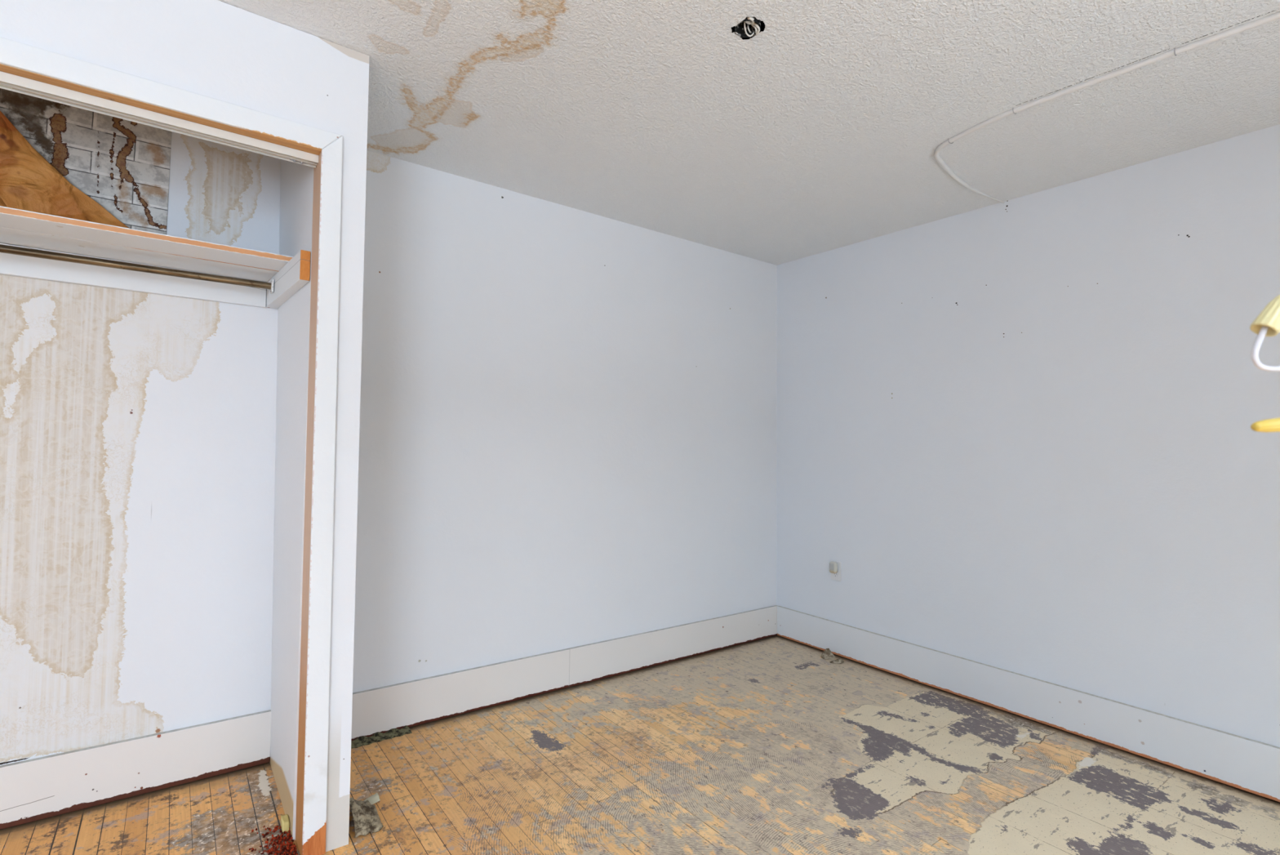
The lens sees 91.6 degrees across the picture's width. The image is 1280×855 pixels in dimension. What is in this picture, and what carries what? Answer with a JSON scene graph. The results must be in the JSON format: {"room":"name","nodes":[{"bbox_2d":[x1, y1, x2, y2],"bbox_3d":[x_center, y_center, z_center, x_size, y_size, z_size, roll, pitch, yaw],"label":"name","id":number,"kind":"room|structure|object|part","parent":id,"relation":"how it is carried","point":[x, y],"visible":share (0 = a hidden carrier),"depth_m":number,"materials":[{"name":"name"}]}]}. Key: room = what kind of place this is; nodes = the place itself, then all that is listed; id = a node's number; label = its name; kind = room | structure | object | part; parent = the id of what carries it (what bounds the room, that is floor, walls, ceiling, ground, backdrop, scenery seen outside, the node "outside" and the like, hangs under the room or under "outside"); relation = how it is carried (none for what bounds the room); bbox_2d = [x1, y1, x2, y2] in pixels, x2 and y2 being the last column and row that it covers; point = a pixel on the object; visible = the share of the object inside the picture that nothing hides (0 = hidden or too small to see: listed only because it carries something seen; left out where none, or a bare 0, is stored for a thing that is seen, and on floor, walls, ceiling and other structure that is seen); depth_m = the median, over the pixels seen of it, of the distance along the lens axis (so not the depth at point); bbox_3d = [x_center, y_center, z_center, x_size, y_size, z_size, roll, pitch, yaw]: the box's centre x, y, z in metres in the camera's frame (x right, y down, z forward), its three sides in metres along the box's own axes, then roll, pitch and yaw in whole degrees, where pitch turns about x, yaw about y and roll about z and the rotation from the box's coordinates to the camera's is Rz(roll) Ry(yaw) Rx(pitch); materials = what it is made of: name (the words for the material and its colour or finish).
{"room":"empty bedroom","nodes":[
{"label":"empty bedroom","id":0,"kind":"room"},
{"bbox_2d":[0,0,368,851],"bbox_3d":[-1.919,0.023,1.624,2.074,2.479,0.699,2,-2,-37],"label":"wall","id":1,"kind":"structure","parent":0,"point":[215,49],"depth_m":1.93,"materials":[{"name":"paint"}]},
{"bbox_2d":[0,243,266,307],"bbox_3d":[-2.132,-0.538,1.894,1.716,0.096,0.021,2,-2,-37],"label":"cleat","id":2,"kind":"object","parent":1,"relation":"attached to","point":[11,264],"visible":0.65,"depth_m":2.15,"materials":[{"name":"paint"}]},
{"bbox_2d":[0,709,271,829],"bbox_3d":[-2.143,1.161,1.873,1.785,0.194,0.024,2,-2,-37],"label":"baseboard","id":3,"kind":"structure","parent":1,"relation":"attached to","point":[32,789],"depth_m":2.14,"materials":[{"name":"paint"}]},
{"bbox_2d":[0,205,293,282],"bbox_3d":[-1.996,-0.598,1.757,1.750,0.020,0.390,2,-2,-37],"label":"closet shelf","id":4,"kind":"object","parent":1,"relation":"attached to","point":[18,227],"visible":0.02,"depth_m":1.99,"materials":[{"name":"white wood"}]},
{"bbox_2d":[0,111,129,228],"bbox_3d":[-2.108,-0.892,1.876,0.913,0.567,0.068,2,-2,-34],"label":"wood board","id":5,"kind":"object","parent":4,"relation":"on","point":[28,181],"visible":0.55,"depth_m":2.00,"materials":[{"name":"brown wood"}]},
{"bbox_2d":[0,71,319,168],"bbox_3d":[-1.716,-0.857,1.415,1.771,0.024,0.046,2,-2,-37],"label":"door track","id":6,"kind":"object","parent":1,"relation":"attached to","point":[9,82],"visible":1,"depth_m":1.69,"materials":[{"name":"silver metal"}]},
{"bbox_2d":[0,36,342,854],"bbox_3d":[-1.706,0.163,1.410,1.847,2.191,0.134,2,-2,-37],"label":"trim","id":7,"kind":"structure","parent":1,"relation":"attached to","point":[18,59],"depth_m":1.88,"materials":[{"name":"paint"}]},
{"bbox_3d":[-1.640,-0.902,1.396,1.788,0.062,0.014,2,-2,-37],"label":"casing","id":8,"kind":"part","parent":7,"relation":"part of","materials":[{"name":"paint"}]},
{"bbox_3d":[-0.961,0.190,1.892,0.075,2.189,0.014,2,-2,-37],"label":"casing","id":9,"kind":"part","parent":7,"relation":"part of","materials":[{"name":"paint"}]},
{"bbox_2d":[266,249,310,308],"bbox_3d":[-1.252,-0.514,2.202,0.042,0.095,0.579,2,-2,-39],"label":"cleat","id":10,"kind":"object","parent":1,"relation":"attached to","point":[295,274],"visible":0.89,"depth_m":2.11,"materials":[{"name":"paint"}]},
{"bbox_2d":[0,244,274,293],"bbox_3d":[-2.042,-0.547,1.788,1.716,0.046,0.044,2,-2,-37],"label":"closet rod","id":11,"kind":"object","parent":10,"relation":"attached to","point":[3,248],"visible":1,"depth_m":2.05,"materials":[{"name":"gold metal"}]},
{"bbox_2d":[270,279,274,293],"bbox_3d":[-1.359,-0.519,2.299,0.007,0.046,0.044,2,-2,-37],"label":"socket","id":12,"kind":"object","parent":10,"relation":"attached to","point":[273,280],"depth_m":2.28,"materials":[{"name":"silver metal"}]},
{"bbox_2d":[0,131,777,764],"bbox_3d":[-1.771,0.040,2.172,6.768,2.480,0.001,2,-2,-37],"label":"wall","id":13,"kind":"structure","parent":0,"point":[568,427],"depth_m":2.73,"materials":[{"name":"paint"}]},
{"bbox_2d":[0,88,171,234],"bbox_3d":[-2.014,-0.902,1.998,0.810,0.597,0.001,2,-2,-37],"label":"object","id":14,"kind":"structure","parent":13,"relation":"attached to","point":[122,165],"depth_m":2.13,"materials":[{"name":"white brick"}]},
{"bbox_2d":[351,604,777,740],"bbox_3d":[-0.201,1.239,3.325,2.787,0.193,0.024,2,-2,-37],"label":"baseboard","id":15,"kind":"structure","parent":13,"relation":"attached to","point":[384,708],"depth_m":3.09,"materials":[{"name":"paint"}]},
{"bbox_2d":[0,635,1279,854],"bbox_3d":[-0.388,1.258,0.258,6.768,0.001,4.700,2,-2,-37],"label":"floor","id":16,"kind":"structure","parent":0,"point":[769,745],"depth_m":2.31,"materials":[{"name":"brown wood"}]},
{"bbox_2d":[248,825,297,854],"bbox_3d":[-1.096,1.280,1.868,0.363,0.016,0.169,0,-2,39],"label":"crumbs","id":17,"kind":"object","parent":16,"relation":"on","point":[286,849],"visible":0.98,"depth_m":1.91,"materials":[{"name":"red"}]},
{"bbox_2d":[280,813,289,833],"bbox_3d":[-1.139,1.270,1.999,0.020,0.036,0.055,2,-2,-37],"label":"chunk","id":18,"kind":"object","parent":16,"relation":"on","point":[285,823],"visible":1,"depth_m":1.98,"materials":[{"name":"yellow"}]},
{"bbox_2d":[349,797,383,837],"bbox_3d":[-0.915,1.256,2.058,0.088,0.074,0.195,2,-2,-37],"label":"scrap","id":19,"kind":"object","parent":16,"relation":"on","point":[366,819],"visible":0.92,"depth_m":2.01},
{"bbox_2d":[363,792,380,804],"bbox_3d":[-0.926,1.281,2.143,0.050,0.028,0.052,2,-2,-37],"label":"chip","id":20,"kind":"object","parent":16,"relation":"on","point":[374,798],"visible":0.68,"depth_m":2.14,"materials":[{"name":"beige paint"}]},
{"bbox_2d":[351,724,412,748],"bbox_3d":[-1.099,1.295,2.606,0.276,0.022,0.056,2,-2,-37],"label":"strip","id":21,"kind":"object","parent":16,"relation":"on","point":[377,736],"visible":0.88,"depth_m":2.61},
{"bbox_2d":[821,648,835,658],"bbox_3d":[1.118,1.351,3.720,0.045,0.058,0.085,2,-2,-37],"label":"scrap","id":22,"kind":"object","parent":16,"relation":"on","point":[827,653],"visible":1,"depth_m":3.72,"materials":[{"name":"grey"}]},
{"bbox_2d":[829,657,844,663],"bbox_3d":[1.154,1.366,3.646,0.078,0.026,0.036,1,-2,2],"label":"scrap","id":23,"kind":"object","parent":16,"relation":"on","point":[839,660],"visible":1,"depth_m":3.64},
{"bbox_2d":[217,0,1279,265],"bbox_3d":[-0.337,-1.276,0.325,6.768,0.110,4.700,2,-2,-37],"label":"ceiling","id":24,"kind":"structure","parent":0,"point":[820,130],"depth_m":2.17,"materials":[{"name":"white paint"}]},
{"bbox_2d":[734,17,760,37],"bbox_3d":[0.325,-1.185,1.832,0.095,0.055,0.077,2,-2,-37],"label":"junction box","id":25,"kind":"object","parent":24,"relation":"attached to","point":[750,27],"visible":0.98,"depth_m":1.84,"materials":[{"name":"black metal"}]},
{"bbox_2d":[933,11,1279,203],"bbox_3d":[1.530,-1.107,2.288,0.635,0.056,1.518,1,-2,-3],"label":"cable","id":26,"kind":"object","parent":24,"relation":"attached to","point":[1274,16],"visible":1,"depth_m":2.04,"materials":[{"name":"paint"}]},
{"bbox_2d":[1249,294,1279,432],"bbox_3d":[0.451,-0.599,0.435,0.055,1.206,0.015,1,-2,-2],"label":"chandelier","id":27,"kind":"object","parent":24,"relation":"hanging from","point":[1267,323],"visible":1,"depth_m":0.42,"materials":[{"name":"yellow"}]},
{"bbox_2d":[776,124,1279,802],"bbox_3d":[2.326,0.126,2.301,0.049,2.480,4.700,2,-2,-37],"label":"wall","id":28,"kind":"structure","parent":0,"point":[1019,433],"depth_m":2.84,"materials":[{"name":"paint"}]},
{"bbox_2d":[831,560,841,581],"bbox_3d":[1.193,0.873,3.793,0.008,0.116,0.072,2,-2,-37],"label":"wall outlet","id":29,"kind":"object","parent":28,"relation":"attached to","point":[837,576],"visible":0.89,"depth_m":3.78,"materials":[{"name":"plastic"}]},
{"bbox_2d":[829,561,837,573],"bbox_3d":[1.174,0.850,3.782,0.038,0.068,0.048,2,-2,-37],"label":"plug adapter","id":30,"kind":"object","parent":29,"relation":"attached to","point":[833,565],"visible":1,"depth_m":3.77,"materials":[{"name":"plastic"}]},
{"bbox_2d":[777,605,1279,801],"bbox_3d":[2.322,1.262,2.274,0.028,0.193,4.682,2,-2,-37],"label":"baseboard","id":31,"kind":"structure","parent":28,"relation":"attached to","point":[1250,765],"depth_m":2.81,"materials":[{"name":"paint"}]}
]}

